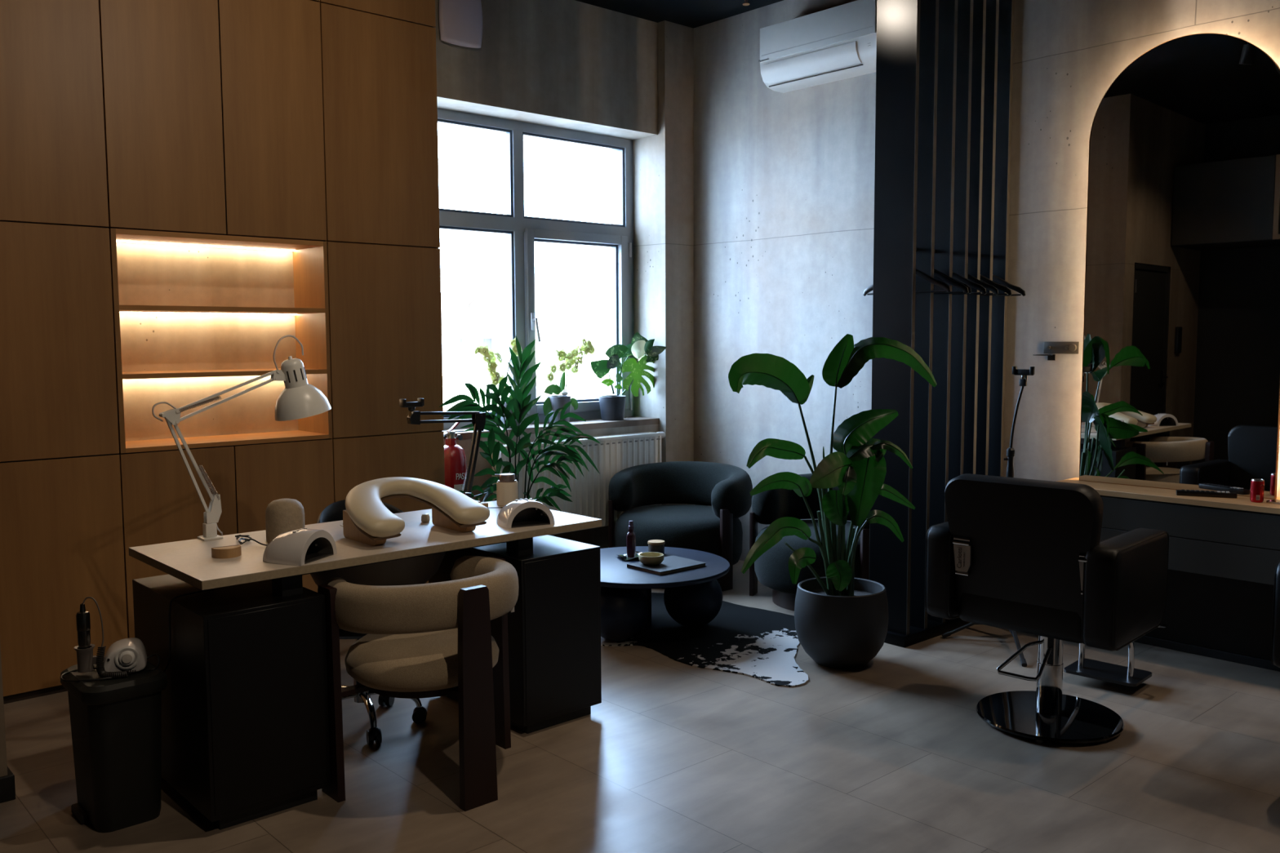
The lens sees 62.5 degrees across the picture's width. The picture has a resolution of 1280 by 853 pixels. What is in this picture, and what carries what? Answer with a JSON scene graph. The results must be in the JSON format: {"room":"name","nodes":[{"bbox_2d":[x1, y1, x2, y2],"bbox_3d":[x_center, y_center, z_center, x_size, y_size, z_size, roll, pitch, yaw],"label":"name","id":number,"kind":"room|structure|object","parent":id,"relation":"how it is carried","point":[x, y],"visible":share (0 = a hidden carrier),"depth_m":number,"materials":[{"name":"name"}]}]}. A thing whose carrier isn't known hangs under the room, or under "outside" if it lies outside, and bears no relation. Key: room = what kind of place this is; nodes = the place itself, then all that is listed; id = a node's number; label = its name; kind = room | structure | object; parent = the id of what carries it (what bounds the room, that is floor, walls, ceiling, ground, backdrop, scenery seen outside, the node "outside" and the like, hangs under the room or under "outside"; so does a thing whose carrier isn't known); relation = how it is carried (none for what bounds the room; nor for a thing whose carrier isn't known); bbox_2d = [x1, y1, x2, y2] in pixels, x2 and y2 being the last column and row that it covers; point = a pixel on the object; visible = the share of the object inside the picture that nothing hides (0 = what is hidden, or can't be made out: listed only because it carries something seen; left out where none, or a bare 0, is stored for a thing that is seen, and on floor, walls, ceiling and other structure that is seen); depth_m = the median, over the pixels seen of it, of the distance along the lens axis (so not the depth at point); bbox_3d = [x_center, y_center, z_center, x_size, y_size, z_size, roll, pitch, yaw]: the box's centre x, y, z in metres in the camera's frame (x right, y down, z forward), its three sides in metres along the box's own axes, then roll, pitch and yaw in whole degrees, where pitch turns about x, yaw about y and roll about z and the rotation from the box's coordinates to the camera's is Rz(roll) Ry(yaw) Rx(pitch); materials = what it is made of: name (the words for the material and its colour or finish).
{"room":"service shop","nodes":[
{"label":"service shop","id":0,"kind":"room"},
{"bbox_2d":[0,645,7,777],"bbox_3d":[-3.387,-0.558,3.195,2.125,3.670,1.425,-5,6,-42],"label":"wall","id":1,"kind":"structure","parent":0,"point":[3,763],"depth_m":3.51,"materials":[{"name":"concrete"}]},
{"bbox_2d":[0,766,15,803],"bbox_3d":[-3.184,1.235,3.254,1.992,0.085,1.062,-5,6,-42],"label":"baseboard","id":2,"kind":"structure","parent":1,"relation":"attached to","point":[7,788],"depth_m":3.51,"materials":[{"name":"black"}]},
{"bbox_2d":[434,0,657,139],"bbox_3d":[-0.781,-2.332,6.729,1.985,0.748,0.500,-5,6,-42],"label":"lintel","id":3,"kind":"object","parent":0,"point":[570,64],"visible":0.67,"depth_m":6.65,"materials":[{"name":"concrete"}]},
{"bbox_2d":[438,0,482,48],"bbox_3d":[-1.042,-2.367,6.103,0.290,0.328,0.069,-5,6,-42],"label":"speaker","id":4,"kind":"object","parent":3,"relation":"attached to","point":[460,21],"visible":1,"depth_m":6.08,"materials":[{"name":"white plastic"}]},
{"bbox_2d":[0,560,1279,852],"bbox_3d":[0.723,1.387,2.461,7.000,0.120,8.900,-5,6,-42],"label":"floor","id":5,"kind":"structure","parent":0,"point":[893,753],"depth_m":3.73,"materials":[{"name":"tile"}]},
{"bbox_2d":[0,0,128,704],"bbox_3d":[-2.689,-0.671,4.535,0.675,3.666,0.367,-5,6,-42],"label":"tall cabinet","id":6,"kind":"object","parent":5,"relation":"on","point":[61,531],"visible":0.86,"depth_m":4.49,"materials":[{"name":"brown wood"}]},
{"bbox_2d":[60,661,167,833],"bbox_3d":[-1.698,1.021,3.422,0.256,0.470,0.341,-5,6,-42],"label":"waste bin","id":7,"kind":"object","parent":5,"relation":"on","point":[116,724],"visible":0.78,"depth_m":3.31,"materials":[{"name":"plastic"}]},
{"bbox_2d":[59,596,159,682],"bbox_3d":[-1.704,0.669,3.386,0.290,0.255,0.165,-2,5,-24],"label":"drill","id":8,"kind":"object","parent":7,"relation":"on","point":[124,657],"visible":1,"depth_m":3.36,"materials":[{"name":"white plastic"}]},
{"bbox_2d":[119,438,333,637],"bbox_3d":[-2.059,0.594,5.209,1.010,1.026,0.367,-5,6,-42],"label":"base cabinet","id":9,"kind":"object","parent":5,"relation":"on","point":[161,502],"visible":0.4,"depth_m":4.99,"materials":[{"name":"brown wood"}]},
{"bbox_2d":[109,227,332,453],"bbox_3d":[-2.064,-0.415,5.126,1.006,0.990,0.369,-5,6,-42],"label":"shelf unit","id":10,"kind":"object","parent":9,"relation":"on","point":[197,317],"visible":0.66,"depth_m":5.25,"materials":[{"name":"brown wood"}]},
{"bbox_2d":[98,0,326,241],"bbox_3d":[-2.069,-1.730,5.015,1.010,1.642,0.367,-5,6,-42],"label":"tall cabinet","id":11,"kind":"object","parent":10,"relation":"on","point":[213,110],"visible":0.95,"depth_m":4.88,"materials":[{"name":"brown wood"}]},
{"bbox_2d":[128,500,601,830],"bbox_3d":[-0.976,0.799,4.017,1.583,0.806,0.710,-5,6,-42],"label":"desk","id":12,"kind":"object","parent":5,"relation":"on","point":[245,723],"visible":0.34,"depth_m":3.48,"materials":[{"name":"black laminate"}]},
{"bbox_2d":[211,544,241,558],"bbox_3d":[-1.386,0.422,3.548,0.094,0.033,0.052,-3,6,-34],"label":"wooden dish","id":13,"kind":"object","parent":12,"relation":"on","point":[232,551],"visible":1,"depth_m":3.53,"materials":[{"name":"brown wood"}]},
{"bbox_2d":[151,334,331,541],"bbox_3d":[-1.472,0.083,3.949,0.661,0.850,0.214,-5,6,-42],"label":"desk lamp","id":14,"kind":"object","parent":12,"relation":"attached to","point":[299,399],"visible":0.99,"depth_m":3.98,"materials":[{"name":"white metal"}]},
{"bbox_2d":[235,534,267,546],"bbox_3d":[-1.385,0.408,3.749,0.259,0.025,0.085,4,7,43],"label":"cable","id":15,"kind":"object","parent":12,"relation":"on","point":[238,535],"visible":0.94,"depth_m":3.74,"materials":[{"name":"black plastic"}]},
{"bbox_2d":[265,498,305,542],"bbox_3d":[-1.285,0.339,3.821,0.135,0.153,0.135,-5,6,-42],"label":"canister","id":16,"kind":"object","parent":12,"relation":"on","point":[282,515],"visible":0.77,"depth_m":3.77,"materials":[{"name":"beige fabric"}]},
{"bbox_2d":[262,527,337,565],"bbox_3d":[-1.147,0.390,3.520,0.178,0.098,0.204,1,5,18],"label":"lamp","id":17,"kind":"object","parent":12,"relation":"on","point":[303,546],"visible":1,"depth_m":3.46,"materials":[{"name":"white plastic"}]},
{"bbox_2d":[310,552,445,586],"bbox_3d":[-1.008,0.543,4.056,0.570,0.235,0.428,-5,6,-42],"label":"drawer","id":18,"kind":"object","parent":12,"relation":"attached to","point":[416,570],"depth_m":3.88,"materials":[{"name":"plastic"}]},
{"bbox_2d":[342,476,489,546],"bbox_3d":[-0.869,0.304,3.947,0.520,0.197,0.412,-5,6,-42],"label":"armrest cushion","id":19,"kind":"object","parent":12,"relation":"on","point":[366,520],"visible":1,"depth_m":3.92,"materials":[{"name":"beige leather"}]},
{"bbox_2d":[421,513,430,522],"bbox_3d":[-0.856,0.364,4.207,0.034,0.034,0.034,-5,6,-42],"label":"stopper","id":20,"kind":"object","parent":12,"relation":"on","point":[425,517],"visible":1,"depth_m":4.20,"materials":[{"name":"beige plastic"}]},
{"bbox_2d":[399,398,485,501],"bbox_3d":[-0.831,0.150,4.577,0.415,0.555,0.098,-5,6,-42],"label":"boom","id":21,"kind":"object","parent":12,"relation":"attached to","point":[478,419],"visible":0.87,"depth_m":4.68,"materials":[{"name":"black metal"}]},
{"bbox_2d":[476,501,488,506],"bbox_3d":[-0.707,0.338,4.571,0.090,0.024,0.044,-3,6,-30],"label":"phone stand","id":22,"kind":"object","parent":12,"relation":"on","point":[485,504],"visible":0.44,"depth_m":4.57,"materials":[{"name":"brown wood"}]},
{"bbox_2d":[486,506,502,508],"bbox_3d":[-0.531,0.356,4.433,0.157,0.006,0.368,-4,6,-34],"label":"cable","id":23,"kind":"object","parent":12,"relation":"on","point":[486,507],"visible":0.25,"depth_m":4.53,"materials":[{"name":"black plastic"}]},
{"bbox_2d":[494,473,518,506],"bbox_3d":[-0.583,0.277,4.638,0.094,0.135,0.094,-5,6,-42],"label":"soap dispenser","id":24,"kind":"object","parent":12,"relation":"on","point":[507,486],"visible":0.85,"depth_m":4.60,"materials":[{"name":"beige ceramic"}]},
{"bbox_2d":[496,497,555,528],"bbox_3d":[-0.466,0.333,4.175,0.204,0.098,0.178,-3,5,-28],"label":"lamp","id":25,"kind":"object","parent":12,"relation":"on","point":[521,513],"visible":1,"depth_m":4.13,"materials":[{"name":"white plastic"}]},
{"bbox_2d":[316,499,426,745],"bbox_3d":[-1.104,0.755,4.231,0.476,0.860,0.622,-1,5,-11],"label":"office chair","id":26,"kind":"object","parent":5,"relation":"on","point":[333,512],"visible":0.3,"depth_m":4.20,"materials":[{"name":"silver metal"}]},
{"bbox_2d":[319,0,444,583],"bbox_3d":[-1.448,-0.771,5.657,0.654,3.666,0.369,-5,6,-42],"label":"tall cabinet","id":27,"kind":"object","parent":5,"relation":"on","point":[380,103],"visible":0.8,"depth_m":5.49,"materials":[{"name":"brown wood"}]},
{"bbox_2d":[317,555,518,811],"bbox_3d":[-0.728,0.857,3.681,0.696,0.745,0.638,-5,6,-42],"label":"armchair","id":28,"kind":"object","parent":5,"relation":"on","point":[429,640],"visible":1,"depth_m":3.47,"materials":[{"name":"brown wood"}]},
{"bbox_2d":[444,418,466,494],"bbox_3d":[-1.088,0.481,6.123,0.178,1.090,0.176,-1,5,-3],"label":"fire extinguisher","id":29,"kind":"object","parent":5,"relation":"on","point":[455,457],"visible":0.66,"depth_m":6.04,"materials":[{"name":"red paint"}]},
{"bbox_2d":[439,336,600,511],"bbox_3d":[-0.696,0.289,5.653,0.864,1.549,0.531,-4,6,-40],"label":"palm","id":30,"kind":"object","parent":5,"relation":"on","point":[520,405],"visible":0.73,"depth_m":5.65,"materials":[{"name":"plant"}]},
{"bbox_2d":[608,461,752,591],"bbox_3d":[0.256,0.614,6.739,0.934,0.710,0.865,2,5,28],"label":"armchair","id":31,"kind":"object","parent":5,"relation":"on","point":[716,529],"visible":0.82,"depth_m":6.61,"materials":[{"name":"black fabric"}]},
{"bbox_2d":[600,592,808,687],"bbox_3d":[0.274,1.063,5.586,1.804,0.006,1.157,3,6,35],"label":"cowhide rug","id":32,"kind":"object","parent":5,"relation":"on","point":[760,644],"visible":0.59,"depth_m":5.30,"materials":[{"name":"fur"}]},
{"bbox_2d":[600,546,729,640],"bbox_3d":[0.011,0.890,5.566,0.926,0.342,0.926,-5,6,-42],"label":"coffee table","id":33,"kind":"object","parent":32,"relation":"on","point":[692,597],"visible":0.77,"depth_m":5.36,"materials":[{"name":"black wood"}]},
{"bbox_2d":[617,551,641,560],"bbox_3d":[-0.045,0.698,5.679,0.149,0.020,0.150,-2,5,-20],"label":"tray","id":34,"kind":"object","parent":33,"relation":"on","point":[624,557],"visible":0.58,"depth_m":5.67,"materials":[{"name":"silver metal"}]},
{"bbox_2d":[626,520,635,557],"bbox_3d":[-0.047,0.604,5.671,0.044,0.196,0.056,1,5,10],"label":"spray bottle","id":35,"kind":"object","parent":34,"relation":"on","point":[631,535],"visible":1,"depth_m":5.65,"materials":[{"name":"plastic"}]},
{"bbox_2d":[647,539,665,554],"bbox_3d":[0.089,0.664,5.789,0.095,0.070,0.095,-5,6,-42],"label":"jar","id":36,"kind":"object","parent":33,"relation":"on","point":[654,545],"visible":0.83,"depth_m":5.75,"materials":[{"name":"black glass"}]},
{"bbox_2d":[626,555,706,575],"bbox_3d":[0.139,0.718,5.462,0.330,0.018,0.260,-5,6,-42],"label":"book","id":37,"kind":"object","parent":33,"relation":"on","point":[670,564],"visible":0.88,"depth_m":5.42,"materials":[{"name":"black paper"}]},
{"bbox_2d":[638,551,664,565],"bbox_3d":[0.059,0.686,5.444,0.132,0.050,0.132,-5,6,-42],"label":"bowl","id":38,"kind":"object","parent":37,"relation":"on","point":[650,558],"visible":1,"depth_m":5.40,"materials":[{"name":"beige ceramic"}]},
{"bbox_2d":[749,473,870,611],"bbox_3d":[1.089,0.662,6.123,0.865,0.710,0.934,-5,7,-44],"label":"armchair","id":39,"kind":"object","parent":5,"relation":"on","point":[771,569],"visible":0.28,"depth_m":5.97,"materials":[{"name":"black fabric"}]},
{"bbox_2d":[728,333,937,668],"bbox_3d":[0.742,0.366,4.689,1.222,1.542,0.523,-5,6,-42],"label":"potted plant","id":40,"kind":"object","parent":5,"relation":"on","point":[841,620],"visible":1,"depth_m":4.77,"materials":[{"name":"green plant"}]},
{"bbox_2d":[869,0,1014,647],"bbox_3d":[1.564,-0.769,5.462,0.939,3.668,0.245,-5,6,-42],"label":"wall","id":41,"kind":"structure","parent":5,"relation":"on","point":[944,68],"depth_m":5.31,"materials":[{"name":"black"}]},
{"bbox_2d":[862,268,951,296],"bbox_3d":[1.313,-0.773,5.213,0.026,0.238,0.502,-5,6,-42],"label":"hanger","id":42,"kind":"object","parent":41,"relation":"hanging from","point":[918,273],"visible":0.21,"depth_m":5.11,"materials":[{"name":"black plastic"}]},
{"bbox_2d":[933,270,968,293],"bbox_3d":[1.427,-0.782,5.315,0.026,0.238,0.502,-5,7,-44],"label":"hanger","id":43,"kind":"object","parent":41,"relation":"hanging from","point":[944,278],"visible":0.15,"depth_m":5.20,"materials":[{"name":"black plastic"}]},
{"bbox_2d":[933,268,971,294],"bbox_3d":[1.456,-0.784,5.342,0.026,0.238,0.502,-4,6,-41],"label":"hanger","id":44,"kind":"object","parent":41,"relation":"hanging from","point":[938,271],"visible":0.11,"depth_m":5.23,"materials":[{"name":"black plastic"}]},
{"bbox_2d":[951,271,986,294],"bbox_3d":[1.553,-0.792,5.429,0.026,0.238,0.502,-5,7,-43],"label":"hanger","id":45,"kind":"object","parent":41,"relation":"hanging from","point":[975,286],"visible":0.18,"depth_m":5.31,"materials":[{"name":"black plastic"}]},
{"bbox_2d":[967,273,998,295],"bbox_3d":[1.645,-0.799,5.512,0.026,0.238,0.502,-4,6,-41],"label":"hanger","id":46,"kind":"object","parent":41,"relation":"hanging from","point":[994,291],"visible":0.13,"depth_m":5.38,"materials":[{"name":"black plastic"}]},
{"bbox_2d":[979,274,1011,295],"bbox_3d":[1.738,-0.807,5.596,0.026,0.238,0.502,-5,7,-43],"label":"hanger","id":47,"kind":"object","parent":41,"relation":"hanging from","point":[1002,287],"visible":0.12,"depth_m":5.47,"materials":[{"name":"black plastic"}]},
{"bbox_2d":[991,274,1025,296],"bbox_3d":[1.853,-0.816,5.700,0.026,0.238,0.502,-4,6,-40],"label":"hanger","id":48,"kind":"object","parent":41,"relation":"hanging from","point":[1015,288],"visible":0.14,"depth_m":5.58,"materials":[{"name":"black plastic"}]},
{"bbox_2d":[941,366,1035,666],"bbox_3d":[1.862,0.393,5.262,0.696,1.385,0.536,-5,6,-42],"label":"tripod","id":49,"kind":"object","parent":5,"relation":"on","point":[1024,373],"visible":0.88,"depth_m":5.23,"materials":[{"name":"black metal"}]},
{"bbox_2d":[924,473,1168,743],"bbox_3d":[1.760,0.663,4.305,0.727,1.005,1.108,4,7,44],"label":"salon chair","id":50,"kind":"object","parent":5,"relation":"on","point":[1022,555],"visible":1,"depth_m":3.94,"materials":[{"name":"black leather"}]},
{"bbox_2d":[1271,560,1279,667],"bbox_3d":[2.737,0.718,3.595,1.108,1.005,0.727,-5,6,-42],"label":"salon chair","id":51,"kind":"object","parent":5,"relation":"on","point":[1275,638],"visible":1,"depth_m":3.48,"materials":[{"name":"black leather"}]},
{"bbox_2d":[610,20,693,504],"bbox_3d":[0.086,-0.941,7.581,0.275,3.670,0.570,-5,6,-42],"label":"wall","id":52,"kind":"structure","parent":0,"point":[664,162],"depth_m":7.35,"materials":[{"name":"concrete"}]},
{"bbox_2d":[442,416,659,440],"bbox_3d":[-0.695,0.013,6.841,1.985,0.040,0.284,-5,6,-42],"label":"windowsill","id":53,"kind":"structure","parent":52,"relation":"attached to","point":[595,424],"depth_m":7.04,"materials":[{"name":"concrete"}]},
{"bbox_2d":[472,337,522,428],"bbox_3d":[-0.886,-0.270,6.567,0.363,0.572,0.156,-5,6,-42],"label":"orchid","id":54,"kind":"object","parent":53,"relation":"on","point":[491,366],"visible":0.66,"depth_m":6.50,"materials":[{"name":"green plant"}]},
{"bbox_2d":[542,337,595,422],"bbox_3d":[-0.481,-0.304,6.960,0.423,0.570,0.156,-5,6,-42],"label":"orchid","id":55,"kind":"object","parent":53,"relation":"on","point":[553,402],"visible":0.96,"depth_m":6.90,"materials":[{"name":"green plant"}]},
{"bbox_2d":[598,395,626,420],"bbox_3d":[-0.189,-0.128,7.266,0.192,0.165,0.192,-5,6,-42],"label":"pot","id":56,"kind":"object","parent":53,"relation":"on","point":[612,407],"depth_m":7.20,"materials":[{"name":"grey ceramic"}]},
{"bbox_2d":[590,332,666,420],"bbox_3d":[-0.122,-0.350,7.281,0.587,0.604,0.270,-3,5,-25],"label":"monstera","id":57,"kind":"object","parent":53,"relation":"on","point":[612,407],"visible":1,"depth_m":7.24,"materials":[{"name":"plant"}]},
{"bbox_2d":[444,424,658,548],"bbox_3d":[-0.768,0.490,6.965,1.985,0.930,0.500,-5,6,-42],"label":"wall","id":58,"kind":"structure","parent":52,"relation":"attached to","point":[597,536],"depth_m":6.98,"materials":[{"name":"concrete"}]},
{"bbox_2d":[491,431,665,535],"bbox_3d":[-0.363,0.516,6.894,1.396,0.886,0.150,-5,6,-42],"label":"radiator","id":59,"kind":"object","parent":58,"relation":"attached to","point":[615,454],"visible":0.48,"depth_m":6.86,"materials":[{"name":"white metal"}]},
{"bbox_2d":[502,431,658,449],"bbox_3d":[-0.384,0.090,6.814,1.300,0.022,0.102,-5,6,-42],"label":"grille","id":60,"kind":"object","parent":59,"relation":"attached to","point":[647,436],"depth_m":6.95,"materials":[{"name":"white metal"}]},
{"bbox_2d":[575,0,782,27],"bbox_3d":[0.672,-2.393,2.182,7.200,0.120,9.200,-5,6,-42],"label":"ceiling","id":61,"kind":"structure","parent":0,"point":[689,13],"depth_m":6.87,"materials":[{"name":"black paint"}]},
{"bbox_2d":[742,0,749,5],"bbox_3d":[0.633,-2.597,6.287,0.042,0.158,0.042,-5,6,-42],"label":"sprinkler","id":62,"kind":"object","parent":61,"relation":"attached to","point":[746,3],"visible":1,"depth_m":6.29,"materials":[{"name":"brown metal"}]},
{"bbox_2d":[794,577,888,668],"bbox_3d":[0.949,0.932,4.980,0.438,0.364,0.438,-5,6,-42],"label":"pot","id":63,"kind":"object","parent":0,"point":[847,628],"depth_m":4.81,"materials":[{"name":"grey ceramic"}]},
{"bbox_2d":[693,0,1279,660],"bbox_3d":[3.097,-0.707,4.624,0.200,3.670,9.150,-5,6,-42],"label":"wall","id":64,"kind":"structure","parent":0,"point":[784,183],"depth_m":6.51,"materials":[{"name":"concrete"}]},
{"bbox_2d":[758,0,876,93],"bbox_3d":[1.121,-2.285,6.345,0.234,0.363,0.872,-5,6,-42],"label":"air conditioner","id":65,"kind":"object","parent":64,"relation":"attached to","point":[838,42],"visible":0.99,"depth_m":6.27,"materials":[{"name":"white plastic"}]},
{"bbox_2d":[1032,354,1055,359],"bbox_3d":[2.107,-0.359,5.496,0.140,0.032,0.103,-5,6,-42],"label":"holder","id":66,"kind":"object","parent":64,"relation":"attached to","point":[1050,357],"visible":1,"depth_m":5.53,"materials":[{"name":"metal"}]},
{"bbox_2d":[1043,341,1079,354],"bbox_3d":[2.189,-0.410,5.491,0.020,0.063,0.188,-5,6,-42],"label":"switch plate","id":67,"kind":"object","parent":64,"relation":"attached to","point":[1060,347],"visible":1,"depth_m":5.49,"materials":[{"name":"silver metal"}]},
{"bbox_2d":[1056,477,1279,660],"bbox_3d":[3.181,0.742,4.246,0.351,0.755,3.110,-5,6,-42],"label":"vanity","id":68,"kind":"object","parent":64,"relation":"attached to","point":[1224,556],"visible":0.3,"depth_m":4.86,"materials":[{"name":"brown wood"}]},
{"bbox_2d":[1056,477,1279,514],"bbox_3d":[3.179,0.379,4.216,0.351,0.026,3.110,-5,6,-42],"label":"countertop","id":69,"kind":"structure","parent":68,"relation":"on","point":[1240,503],"depth_m":4.81,"materials":[{"name":"brown wood"}]},
{"bbox_2d":[1079,32,1279,499],"bbox_3d":[2.559,-0.754,4.975,0.088,2.110,0.885,-5,7,-43],"label":"arched mirror","id":70,"kind":"object","parent":69,"relation":"on","point":[1180,378],"visible":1,"depth_m":4.93,"materials":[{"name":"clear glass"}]},
{"bbox_2d":[1176,488,1237,497],"bbox_3d":[2.583,0.306,4.812,0.244,0.025,0.044,2,5,24],"label":"remote control","id":71,"kind":"object","parent":69,"relation":"on","point":[1179,492],"visible":1,"depth_m":4.79,"materials":[{"name":"black plastic"}]},
{"bbox_2d":[1249,478,1264,502],"bbox_3d":[2.715,0.282,4.638,0.053,0.100,0.054,-5,6,-42],"label":"drink can","id":72,"kind":"object","parent":69,"relation":"on","point":[1257,486],"visible":1,"depth_m":4.62,"materials":[{"name":"metal"}]},
{"bbox_2d":[1266,499,1279,504],"bbox_3d":[2.809,0.333,4.579,0.072,0.008,0.148,-3,6,-30],"label":"smartphone","id":73,"kind":"object","parent":69,"relation":"on","point":[1272,501],"visible":1,"depth_m":4.60,"materials":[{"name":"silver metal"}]},
{"bbox_2d":[1133,635,1279,671],"bbox_3d":[4.051,1.197,3.578,0.013,0.042,6.100,-5,6,-42],"label":"baseboard","id":74,"kind":"structure","parent":64,"relation":"attached to","point":[1176,646],"depth_m":5.04,"materials":[{"name":"black"}]},
{"label":"outside","id":75,"kind":"structure","parent":0,"visible":0},
{"bbox_3d":[-17.751,-1.293,41.948,90.000,0.200,74.050,-5,6,-42],"label":"ground","id":76,"kind":"structure","parent":75,"visible":0},
{"bbox_2d":[440,289,561,411],"bbox_3d":[-5.709,-0.864,24.396,8.400,4.300,7.000,-5,6,-42],"label":"house","id":77,"kind":"structure","parent":76,"relation":"on","point":[468,322],"depth_m":22.22,"materials":[{"name":"white"}]},
{"bbox_3d":[-2.498,-0.738,5.293,2.670,3.670,0.500,-5,6,-42],"label":"wall","id":78,"kind":"structure","parent":0,"visible":0},
{"bbox_2d":[437,107,634,430],"bbox_3d":[-0.778,-0.987,6.845,1.985,1.952,0.170,-5,6,-42],"label":"window","id":79,"kind":"structure","parent":78,"relation":"in","point":[522,231],"depth_m":6.91,"materials":[{"name":"silver metal"}]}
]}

